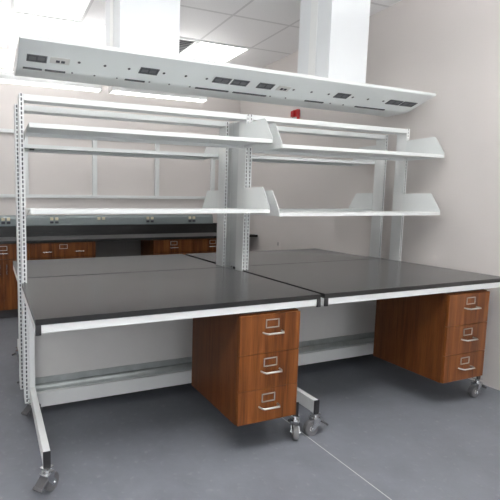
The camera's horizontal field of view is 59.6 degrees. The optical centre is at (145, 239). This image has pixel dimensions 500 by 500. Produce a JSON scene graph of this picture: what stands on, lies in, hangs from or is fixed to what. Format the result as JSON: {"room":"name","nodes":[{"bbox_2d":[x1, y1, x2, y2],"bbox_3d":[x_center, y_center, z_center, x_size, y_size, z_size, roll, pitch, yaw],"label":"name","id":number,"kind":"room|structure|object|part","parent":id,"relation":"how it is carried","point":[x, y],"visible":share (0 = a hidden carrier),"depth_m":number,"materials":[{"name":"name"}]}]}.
{"room":"laboratory","nodes":[
{"label":"laboratory","id":0,"kind":"room"},
{"bbox_2d":[0,47,239,222],"bbox_3d":[-1.887,-0.755,5.455,7.355,3.350,0.120,-2,6,-20],"label":"wall","id":1,"kind":"structure","parent":0,"point":[49,173],"depth_m":5.83,"materials":[{"name":"paint"}]},
{"bbox_2d":[0,214,212,225],"bbox_3d":[-1.943,-0.238,5.334,6.300,0.136,0.150,-2,6,-20],"label":"raceway","id":2,"kind":"object","parent":1,"relation":"attached to","point":[5,220],"visible":1,"depth_m":5.79,"materials":[{"name":"grey metal"}]},
{"bbox_2d":[1,218,9,223],"bbox_3d":[-1.779,-0.237,5.323,0.110,0.078,0.015,-2,6,-20],"label":"socket","id":3,"kind":"object","parent":2,"relation":"attached to","point":[3,220],"depth_m":5.32,"materials":[{"name":"beige plastic"}]},
{"bbox_2d":[50,217,58,222],"bbox_3d":[-1.207,-0.253,5.534,0.110,0.078,0.015,-2,6,-20],"label":"socket","id":4,"kind":"object","parent":2,"relation":"attached to","point":[52,219],"depth_m":5.54,"materials":[{"name":"beige plastic"}]},
{"bbox_2d":[0,128,214,198],"bbox_3d":[-1.593,-0.986,5.453,5.677,0.875,0.034,-2,6,-20],"label":"wall rack","id":5,"kind":"object","parent":1,"relation":"attached to","point":[94,142],"visible":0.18,"depth_m":5.80,"materials":[{"name":"white metal"}]},
{"bbox_3d":[-1.598,-1.399,5.412,5.660,0.045,0.030,-2,6,-20],"label":"rail","id":6,"kind":"part","parent":5,"relation":"part of","materials":[{"name":"white metal"}]},
{"bbox_3d":[-1.605,-0.573,5.492,5.660,0.045,0.030,-2,6,-20],"label":"rail","id":7,"kind":"part","parent":5,"relation":"part of","materials":[{"name":"white metal"}]},
{"bbox_2d":[0,0,401,67],"bbox_3d":[-0.389,-2.074,1.289,7.355,0.100,8.690,-2,6,-20],"label":"ceiling","id":8,"kind":"structure","parent":0,"point":[270,28],"depth_m":4.51,"materials":[{"name":"tile"}]},
{"bbox_2d":[9,11,80,40],"bbox_3d":[-1.140,-2.349,4.663,0.700,0.012,0.700,-2,6,-20],"label":"recessed light","id":9,"kind":"object","parent":8,"relation":"in","point":[23,23],"visible":0.76,"depth_m":4.58,"materials":[{"name":"white plastic"}]},
{"bbox_2d":[0,70,101,92],"bbox_3d":[-1.994,-2.045,4.473,3.112,0.596,0.138,-2,6,-20],"label":"linear light","id":10,"kind":"object","parent":8,"relation":"hanging from","point":[5,76],"visible":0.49,"depth_m":4.77,"materials":[{"name":"white plastic"}]},
{"bbox_2d":[12,0,91,21],"bbox_3d":[-0.892,-2.283,3.995,0.700,0.012,0.700,-2,6,-20],"label":"recessed light","id":11,"kind":"object","parent":8,"relation":"in","point":[74,10],"visible":1,"depth_m":4.14,"materials":[{"name":"white plastic"}]},
{"bbox_2d":[108,54,207,102],"bbox_3d":[0.184,-2.103,5.275,1.307,0.596,0.138,-2,6,-20],"label":"linear light","id":12,"kind":"object","parent":8,"relation":"hanging from","point":[113,90],"visible":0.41,"depth_m":5.23,"materials":[{"name":"white plastic"}]},
{"bbox_2d":[179,37,198,55],"bbox_3d":[0.197,-2.383,5.155,0.690,0.017,0.690,-2,6,-20],"label":"ceiling vent","id":13,"kind":"object","parent":8,"relation":"in","point":[185,44],"visible":0.25,"depth_m":5.06,"materials":[{"name":"white metal"}]},
{"bbox_2d":[180,40,250,62],"bbox_3d":[0.863,-2.403,5.400,0.700,0.012,0.700,-2,6,-20],"label":"recessed light","id":14,"kind":"object","parent":8,"relation":"in","point":[203,50],"visible":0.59,"depth_m":5.31,"materials":[{"name":"white plastic"}]},
{"bbox_2d":[13,0,435,116],"bbox_3d":[0.763,-1.670,3.272,3.420,1.081,0.730,-1,6,-20],"label":"carrier","id":15,"kind":"object","parent":8,"relation":"hanging from","point":[140,50],"visible":1,"depth_m":3.04,"materials":[{"name":"white metal"}]},
{"bbox_2d":[29,56,44,60],"bbox_3d":[-0.669,-1.116,2.575,0.095,0.012,0.029,-1,6,-20],"label":"socket","id":16,"kind":"object","parent":15,"relation":"attached to","point":[31,58],"depth_m":2.57,"materials":[{"name":"black plastic"}]},
{"bbox_3d":[-0.535,-1.121,2.620,0.122,0.022,0.054,-1,6,-20],"label":"data plate","id":17,"kind":"part","parent":15,"relation":"part of","materials":[{"name":"white plastic"}]},
{"bbox_2d":[141,69,156,73],"bbox_3d":[0.025,-1.135,2.816,0.104,0.012,0.029,-1,6,-20],"label":"socket","id":18,"kind":"object","parent":15,"relation":"attached to","point":[143,71],"depth_m":2.82,"materials":[{"name":"black plastic"}]},
{"bbox_2d":[215,79,228,82],"bbox_3d":[0.553,-1.146,3.011,0.104,0.012,0.029,-1,6,-20],"label":"socket","id":19,"kind":"object","parent":15,"relation":"attached to","point":[216,80],"depth_m":3.01,"materials":[{"name":"black plastic"}]},
{"bbox_3d":[0.881,-1.211,2.979,3.408,0.007,0.011,-1,6,-20],"label":"edge trim","id":20,"kind":"part","parent":15,"relation":"part of","materials":[{"name":"white metal"}]},
{"bbox_2d":[233,81,246,84],"bbox_3d":[0.696,-1.149,3.063,0.104,0.012,0.029,-1,6,-20],"label":"socket","id":21,"kind":"object","parent":15,"relation":"attached to","point":[234,82],"depth_m":3.06,"materials":[{"name":"black plastic"}]},
{"bbox_2d":[258,84,271,87],"bbox_3d":[0.905,-1.154,3.140,0.104,0.012,0.029,-1,6,-20],"label":"socket","id":22,"kind":"object","parent":15,"relation":"attached to","point":[259,85],"depth_m":3.14,"materials":[{"name":"black plastic"}]},
{"bbox_3d":[1.060,-1.157,3.200,0.112,0.022,0.054,-1,6,-20],"label":"data plate","id":23,"kind":"part","parent":15,"relation":"part of","materials":[{"name":"white plastic"}]},
{"bbox_2d":[0,317,499,499],"bbox_3d":[-0.418,1.360,1.620,7.355,0.100,8.690,-2,6,-20],"label":"floor","id":24,"kind":"structure","parent":0,"point":[392,432],"depth_m":2.52,"materials":[{"name":"grey plastic"}]},
{"bbox_2d":[0,243,28,318],"bbox_3d":[-1.784,0.485,5.232,0.608,0.925,0.598,-2,6,-20],"label":"base cabinet","id":25,"kind":"object","parent":24,"relation":"on","point":[8,252],"visible":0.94,"depth_m":5.01,"materials":[{"name":"brown wood"}]},
{"bbox_3d":[-1.839,0.548,4.949,0.299,0.613,0.020,-2,6,-20],"label":"door","id":26,"kind":"part","parent":25,"relation":"part of","materials":[{"name":"brown wood"}]},
{"bbox_3d":[-1.694,0.147,4.963,0.604,0.178,0.020,-2,6,-20],"label":"drawer","id":27,"kind":"part","parent":25,"relation":"part of","materials":[{"name":"brown wood"}]},
{"bbox_3d":[-1.556,0.541,5.053,0.299,0.613,0.020,-2,6,-20],"label":"door","id":28,"kind":"part","parent":25,"relation":"part of","materials":[{"name":"brown wood"}]},
{"bbox_2d":[29,241,95,259],"bbox_3d":[-1.112,0.467,5.479,0.821,0.925,0.598,-2,6,-20],"label":"base cabinet","id":29,"kind":"object","parent":24,"relation":"on","point":[58,250],"visible":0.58,"depth_m":5.20,"materials":[{"name":"brown wood"}]},
{"bbox_3d":[-1.217,0.532,5.178,0.406,0.613,0.020,-2,6,-20],"label":"door","id":30,"kind":"part","parent":29,"relation":"part of","materials":[{"name":"brown wood"}]},
{"bbox_3d":[-0.834,0.521,5.319,0.406,0.613,0.020,-2,6,-20],"label":"door","id":31,"kind":"part","parent":29,"relation":"part of","materials":[{"name":"brown wood"}]},
{"bbox_2d":[95,240,140,256],"bbox_3d":[-0.446,0.422,6.012,0.793,0.925,0.045,-2,6,-20],"label":"panel","id":32,"kind":"object","parent":24,"relation":"on","point":[131,247],"visible":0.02,"depth_m":5.98,"materials":[{"name":"black"}]},
{"bbox_2d":[12,104,228,391],"bbox_3d":[-0.254,0.073,3.552,1.688,2.095,0.887,-2,6,-20],"label":"lab bench","id":33,"kind":"object","parent":24,"relation":"on","point":[217,198],"visible":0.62,"depth_m":3.33,"materials":[{"name":"white metal"}]},
{"bbox_3d":[-0.893,0.077,2.953,0.027,2.000,0.105,-2,6,-20],"label":"slotted post","id":34,"kind":"part","parent":33,"relation":"part of","materials":[{"name":"white metal"}]},
{"bbox_2d":[13,254,222,277],"bbox_3d":[-0.250,0.221,3.553,1.634,0.028,0.858,-2,6,-20],"label":"countertop","id":35,"kind":"structure","parent":33,"relation":"on","point":[145,263],"depth_m":3.48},
{"bbox_2d":[24,144,218,159],"bbox_3d":[-0.175,-0.696,3.354,1.596,0.026,0.290,-2,6,-20],"label":"shelf","id":36,"kind":"object","parent":33,"relation":"attached to","point":[28,147],"depth_m":3.33,"materials":[{"name":"white metal"}]},
{"bbox_3d":[-0.118,-0.918,3.142,1.607,0.038,0.099,-2,6,-20],"label":"rail","id":37,"kind":"part","parent":33,"relation":"part of","materials":[{"name":"white metal"}]},
{"bbox_3d":[0.572,-0.338,3.666,0.004,0.182,0.285,-2,6,-20],"label":"plate","id":38,"kind":"part","parent":33,"relation":"part of","materials":[{"name":"white metal"}]},
{"bbox_3d":[0.576,-0.795,3.621,0.004,0.182,0.285,-2,6,-20],"label":"plate","id":39,"kind":"part","parent":33,"relation":"part of","materials":[{"name":"white metal"}]},
{"bbox_3d":[0.640,0.036,3.517,0.028,2.000,0.105,-2,6,-20],"label":"slotted post","id":40,"kind":"part","parent":33,"relation":"part of","materials":[{"name":"white metal"}]},
{"bbox_2d":[141,239,192,255],"bbox_3d":[0.298,0.429,5.998,0.588,0.925,0.598,-2,6,-20],"label":"base cabinet","id":41,"kind":"object","parent":24,"relation":"on","point":[167,246],"visible":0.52,"depth_m":5.74,"materials":[{"name":"brown wood"}]},
{"bbox_3d":[0.248,0.492,5.717,0.289,0.613,0.020,-2,6,-20],"label":"door","id":42,"kind":"part","parent":41,"relation":"part of","materials":[{"name":"brown wood"}]},
{"bbox_3d":[0.388,0.091,5.729,0.584,0.178,0.020,-2,6,-20],"label":"drawer","id":43,"kind":"part","parent":41,"relation":"part of","materials":[{"name":"brown wood"}]},
{"bbox_3d":[0.522,0.485,5.818,0.289,0.613,0.020,-2,6,-20],"label":"door","id":44,"kind":"part","parent":41,"relation":"part of","materials":[{"name":"brown wood"}]},
{"bbox_2d":[18,93,320,493],"bbox_3d":[0.105,0.152,2.652,1.722,2.115,1.041,-2,6,-20],"label":"lab bench","id":45,"kind":"object","parent":24,"relation":"on","point":[85,337],"visible":0.83,"depth_m":2.78,"materials":[{"name":"white metal"}]},
{"bbox_3d":[-0.800,0.088,2.744,0.029,2.020,0.100,-2,6,-20],"label":"slotted post","id":46,"kind":"part","parent":45,"relation":"part of","materials":[{"name":"white metal"}]},
{"bbox_3d":[-0.639,0.374,2.310,0.025,0.046,0.863,-2,6,-20],"label":"rail","id":47,"kind":"part","parent":45,"relation":"part of","materials":[{"name":"white metal"}]},
{"bbox_3d":[-0.018,1.058,3.098,1.634,0.105,0.062,-2,6,-20],"label":"rail","id":48,"kind":"part","parent":45,"relation":"part of","materials":[{"name":"white metal"}]},
{"bbox_3d":[-0.020,0.606,3.072,1.638,0.639,0.015,-2,6,-20],"label":"panel","id":49,"kind":"part","parent":45,"relation":"part of","materials":[{"name":"white metal"}]},
{"bbox_2d":[35,357,191,391],"bbox_3d":[-0.017,0.965,3.089,1.630,0.092,0.019,-2,6,-20],"label":"cable tray","id":50,"kind":"object","parent":45,"relation":"on","point":[134,371],"depth_m":3.00,"materials":[{"name":"metal"}]},
{"bbox_3d":[-0.011,-0.917,2.936,1.634,0.038,0.094,-2,6,-20],"label":"rail","id":51,"kind":"part","parent":45,"relation":"part of","materials":[{"name":"white metal"}]},
{"bbox_2d":[26,208,269,213],"bbox_3d":[0.051,-0.192,2.791,1.614,0.026,0.349,-2,6,-20],"label":"shelf","id":52,"kind":"object","parent":45,"relation":"attached to","point":[33,210],"depth_m":2.62,"materials":[{"name":"white metal"}]},
{"bbox_2d":[26,122,272,148],"bbox_3d":[0.055,-0.670,2.744,1.614,0.026,0.349,-2,6,-20],"label":"shelf","id":53,"kind":"object","parent":45,"relation":"attached to","point":[32,129],"depth_m":2.72,"materials":[{"name":"white metal"}]},
{"bbox_2d":[22,267,320,324],"bbox_3d":[0.089,0.309,2.662,1.638,0.028,1.040,-2,6,-20],"label":"countertop","id":54,"kind":"structure","parent":45,"relation":"on","point":[78,298],"depth_m":2.44,"materials":[{"name":"black stone"}]},
{"bbox_3d":[0.262,0.390,2.198,1.586,0.040,0.030,-2,6,-20],"label":"rail","id":55,"kind":"part","parent":45,"relation":"part of","materials":[{"name":"white metal"}]},
{"bbox_3d":[0.759,0.046,3.318,0.026,2.020,0.100,-2,6,-20],"label":"slotted post","id":56,"kind":"part","parent":45,"relation":"part of","materials":[{"name":"white metal"}]},
{"bbox_2d":[191,308,299,426],"bbox_3d":[0.616,0.699,2.620,0.405,0.651,0.611,-2,6,-20],"label":"drawer pedestal","id":57,"kind":"object","parent":45,"relation":"attached to","point":[245,365],"visible":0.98,"depth_m":2.39,"materials":[{"name":"brown wood"}]},
{"bbox_3d":[0.702,0.946,2.405,0.403,0.193,0.020,-2,6,-20],"label":"drawer","id":58,"kind":"part","parent":57,"relation":"part of","materials":[{"name":"brown wood"}]},
{"bbox_3d":[0.610,0.379,2.614,0.365,0.013,0.520,-2,6,-20],"label":"hanging rail","id":59,"kind":"part","parent":57,"relation":"part of","materials":[{"name":"brown"}]},
{"bbox_3d":[0.704,0.745,2.385,0.403,0.206,0.020,-2,6,-20],"label":"drawer","id":60,"kind":"part","parent":57,"relation":"part of","materials":[{"name":"brown wood"}]},
{"bbox_3d":[0.714,0.954,2.377,0.137,0.010,0.042,-2,6,-20],"label":"handle","id":61,"kind":"part","parent":57,"relation":"part of","materials":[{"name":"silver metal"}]},
{"bbox_3d":[0.706,0.529,2.365,0.403,0.220,0.020,-2,6,-20],"label":"drawer","id":62,"kind":"part","parent":57,"relation":"part of","materials":[{"name":"brown wood"}]},
{"bbox_3d":[0.720,0.745,2.358,0.137,0.010,0.042,-2,6,-20],"label":"handle","id":63,"kind":"part","parent":57,"relation":"part of","materials":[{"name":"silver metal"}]},
{"bbox_3d":[0.727,0.522,2.339,0.137,0.010,0.042,-2,6,-20],"label":"handle","id":64,"kind":"part","parent":57,"relation":"part of","materials":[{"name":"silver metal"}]},
{"bbox_3d":[0.810,-0.293,3.064,0.004,0.182,0.344,-2,6,-20],"label":"plate","id":65,"kind":"part","parent":45,"relation":"part of","materials":[{"name":"white metal"}]},
{"bbox_3d":[0.814,-0.770,3.018,0.004,0.182,0.344,-2,6,-20],"label":"plate","id":66,"kind":"part","parent":45,"relation":"part of","materials":[{"name":"white metal"}]},
{"bbox_2d":[193,238,216,252],"bbox_3d":[0.866,0.414,6.207,0.618,0.925,0.598,-2,6,-20],"label":"base cabinet","id":67,"kind":"object","parent":24,"relation":"on","point":[203,245],"visible":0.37,"depth_m":5.89,"materials":[{"name":"brown wood"}]},
{"bbox_2d":[185,122,387,268],"bbox_3d":[1.365,0.029,4.148,1.735,2.095,0.887,-2,6,-20],"label":"lab bench","id":68,"kind":"object","parent":24,"relation":"on","point":[361,201],"visible":0.21,"depth_m":4.03,"materials":[{"name":"white metal"}]},
{"bbox_3d":[0.711,0.034,3.543,0.028,2.000,0.105,-2,6,-20],"label":"slotted post","id":69,"kind":"part","parent":68,"relation":"part of","materials":[{"name":"white metal"}]},
{"bbox_2d":[185,248,382,268],"bbox_3d":[1.352,0.178,4.143,1.698,0.028,0.858,-2,6,-20],"label":"countertop","id":70,"kind":"structure","parent":68,"relation":"on","point":[267,257],"depth_m":4.08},
{"bbox_2d":[215,155,374,165],"bbox_3d":[1.435,-0.744,3.947,1.635,0.026,0.290,-2,6,-20],"label":"shelf","id":71,"kind":"object","parent":68,"relation":"attached to","point":[255,158],"depth_m":4.00,"materials":[{"name":"white metal"}]},
{"bbox_2d":[279,208,371,210],"bbox_3d":[1.431,-0.281,3.991,1.635,0.026,0.290,-2,6,-20],"label":"shelf","id":72,"kind":"object","parent":68,"relation":"attached to","point":[281,209],"depth_m":4.04,"materials":[{"name":"white metal"}]},
{"bbox_3d":[1.503,-0.962,3.739,1.644,0.038,0.099,-2,6,-20],"label":"rail","id":73,"kind":"part","parent":68,"relation":"part of","materials":[{"name":"white metal"}]},
{"bbox_3d":[2.201,-0.382,4.265,0.004,0.182,0.285,-2,6,-20],"label":"plate","id":74,"kind":"part","parent":68,"relation":"part of","materials":[{"name":"white metal"}]},
{"bbox_3d":[2.205,-0.845,4.221,0.004,0.182,0.285,-2,6,-20],"label":"plate","id":75,"kind":"part","parent":68,"relation":"part of","materials":[{"name":"white metal"}]},
{"bbox_3d":[2.280,-0.008,4.121,0.030,2.000,0.105,-2,6,-20],"label":"slotted post","id":76,"kind":"part","parent":68,"relation":"part of","materials":[{"name":"white metal"}]},
{"bbox_2d":[229,114,499,435],"bbox_3d":[1.666,0.107,3.257,1.772,2.115,1.099,-2,6,-20],"label":"lab bench","id":77,"kind":"object","parent":24,"relation":"on","point":[343,326],"visible":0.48,"depth_m":3.40,"materials":[{"name":"white metal"}]},
{"bbox_3d":[0.734,-0.357,3.388,0.008,1.162,0.124,-2,6,-20],"label":"infill panel","id":78,"kind":"part","parent":77,"relation":"part of","materials":[{"name":"white metal"}]},
{"bbox_3d":[0.788,0.045,3.329,0.028,2.020,0.100,-2,6,-20],"label":"slotted post","id":79,"kind":"part","parent":77,"relation":"part of","materials":[{"name":"white metal"}]},
{"bbox_3d":[0.887,-0.271,3.094,0.004,0.182,0.344,-2,6,-20],"label":"plate","id":80,"kind":"part","parent":77,"relation":"part of","materials":[{"name":"white metal"}]},
{"bbox_3d":[0.891,-0.745,3.049,0.004,0.182,0.344,-2,6,-20],"label":"plate","id":81,"kind":"part","parent":77,"relation":"part of","materials":[{"name":"white metal"}]},
{"bbox_3d":[1.577,-0.960,3.521,1.637,0.038,0.094,-2,6,-20],"label":"rail","id":82,"kind":"part","parent":77,"relation":"part of","materials":[{"name":"white metal"}]},
{"bbox_3d":[1.571,1.015,3.683,1.637,0.105,0.062,-2,6,-20],"label":"rail","id":83,"kind":"part","parent":77,"relation":"part of","materials":[{"name":"white metal"}]},
{"bbox_2d":[298,332,373,352],"bbox_3d":[1.572,0.922,3.674,1.633,0.092,0.019,-2,6,-20],"label":"cable tray","id":84,"kind":"object","parent":77,"relation":"on","point":[350,340],"depth_m":3.72,"materials":[{"name":"metal"}]},
{"bbox_3d":[1.569,0.563,3.657,1.641,0.639,0.015,-2,6,-20],"label":"panel","id":85,"kind":"part","parent":77,"relation":"part of","materials":[{"name":"white metal"}]},
{"bbox_2d":[251,211,439,215],"bbox_3d":[1.651,-0.212,3.382,1.626,0.026,0.349,-2,6,-20],"label":"shelf","id":86,"kind":"object","parent":77,"relation":"attached to","point":[272,213],"depth_m":3.22,"materials":[{"name":"white metal"}]},
{"bbox_2d":[254,144,443,160],"bbox_3d":[1.655,-0.685,3.336,1.626,0.026,0.349,-2,6,-20],"label":"shelf","id":87,"kind":"object","parent":77,"relation":"attached to","point":[283,149],"depth_m":3.30,"materials":[{"name":"white metal"}]},
{"bbox_2d":[242,259,499,297],"bbox_3d":[1.682,0.267,3.249,1.700,0.028,1.040,-2,6,-20],"label":"countertop","id":88,"kind":"structure","parent":77,"relation":"on","point":[330,279],"depth_m":3.05,"materials":[{"name":"black stone"}]},
{"bbox_3d":[2.351,0.003,3.904,0.030,2.020,0.100,-2,6,-20],"label":"slotted post","id":89,"kind":"part","parent":77,"relation":"part of","materials":[{"name":"white metal"}]},
{"bbox_3d":[1.856,0.347,2.784,1.648,0.040,0.030,-2,6,-20],"label":"rail","id":90,"kind":"part","parent":77,"relation":"part of","materials":[{"name":"white metal"}]},
{"bbox_3d":[2.416,-0.312,3.657,0.004,0.182,0.344,-2,6,-20],"label":"plate","id":91,"kind":"part","parent":77,"relation":"part of","materials":[{"name":"white metal"}]},
{"bbox_3d":[2.420,-0.786,3.611,0.004,0.182,0.344,-2,6,-20],"label":"plate","id":92,"kind":"part","parent":77,"relation":"part of","materials":[{"name":"white metal"}]},
{"bbox_2d":[373,289,489,383],"bbox_3d":[2.185,0.657,3.198,0.420,0.651,0.611,-2,6,-20],"label":"drawer pedestal","id":93,"kind":"object","parent":77,"relation":"attached to","point":[440,337],"visible":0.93,"depth_m":3.00,"materials":[{"name":"brown wood"}]},
{"bbox_3d":[2.271,0.904,2.982,0.418,0.193,0.020,-2,6,-20],"label":"drawer","id":94,"kind":"part","parent":93,"relation":"part of","materials":[{"name":"brown wood"}]},
{"bbox_3d":[2.273,0.702,2.963,0.418,0.206,0.020,-2,6,-20],"label":"drawer","id":95,"kind":"part","parent":93,"relation":"part of","materials":[{"name":"brown wood"}]},
{"bbox_3d":[2.179,0.337,3.191,0.380,0.013,0.520,-2,6,-20],"label":"hanging rail","id":96,"kind":"part","parent":93,"relation":"part of","materials":[{"name":"brown"}]},
{"bbox_3d":[2.283,0.911,2.955,0.137,0.010,0.042,-2,6,-20],"label":"handle","id":97,"kind":"part","parent":93,"relation":"part of","materials":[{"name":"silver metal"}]},
{"bbox_3d":[2.275,0.487,2.942,0.418,0.220,0.020,-2,6,-20],"label":"drawer","id":98,"kind":"part","parent":93,"relation":"part of","materials":[{"name":"brown wood"}]},
{"bbox_3d":[2.289,0.703,2.936,0.137,0.010,0.042,-2,6,-20],"label":"handle","id":99,"kind":"part","parent":93,"relation":"part of","materials":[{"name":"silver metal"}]},
{"bbox_3d":[2.296,0.480,2.917,0.137,0.010,0.042,-2,6,-20],"label":"handle","id":100,"kind":"part","parent":93,"relation":"part of","materials":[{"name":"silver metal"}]},
{"bbox_3d":[-3.384,0.529,4.643,1.278,0.925,0.598,-2,6,-20],"label":"base cabinet","id":101,"kind":"object","parent":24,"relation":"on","visible":0},
{"bbox_2d":[0,223,257,243],"bbox_3d":[-1.681,-0.066,5.215,6.900,0.178,0.591,-2,6,-20],"label":"countertop","id":102,"kind":"structure","parent":101,"relation":"on","point":[67,233],"depth_m":5.76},
{"bbox_2d":[240,0,499,389],"bbox_3d":[2.990,-0.449,2.704,0.120,3.350,8.450,-2,6,-20],"label":"wall","id":103,"kind":"structure","parent":0,"point":[449,49],"depth_m":3.75,"materials":[{"name":"paint"}]},
{"bbox_2d":[276,239,279,247],"bbox_3d":[1.824,0.059,5.723,0.008,0.120,0.080,-2,6,-20],"label":"wall socket","id":104,"kind":"object","parent":103,"relation":"attached to","point":[277,240],"visible":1,"depth_m":5.73,"materials":[{"name":"plastic"}]},
{"bbox_2d":[290,109,299,118],"bbox_3d":[1.903,-1.572,5.301,0.070,0.150,0.100,-2,6,-20],"label":"fire alarm","id":105,"kind":"object","parent":103,"relation":"attached to","point":[295,114],"visible":0.66,"depth_m":5.27,"materials":[{"name":"red plastic"}]}
]}

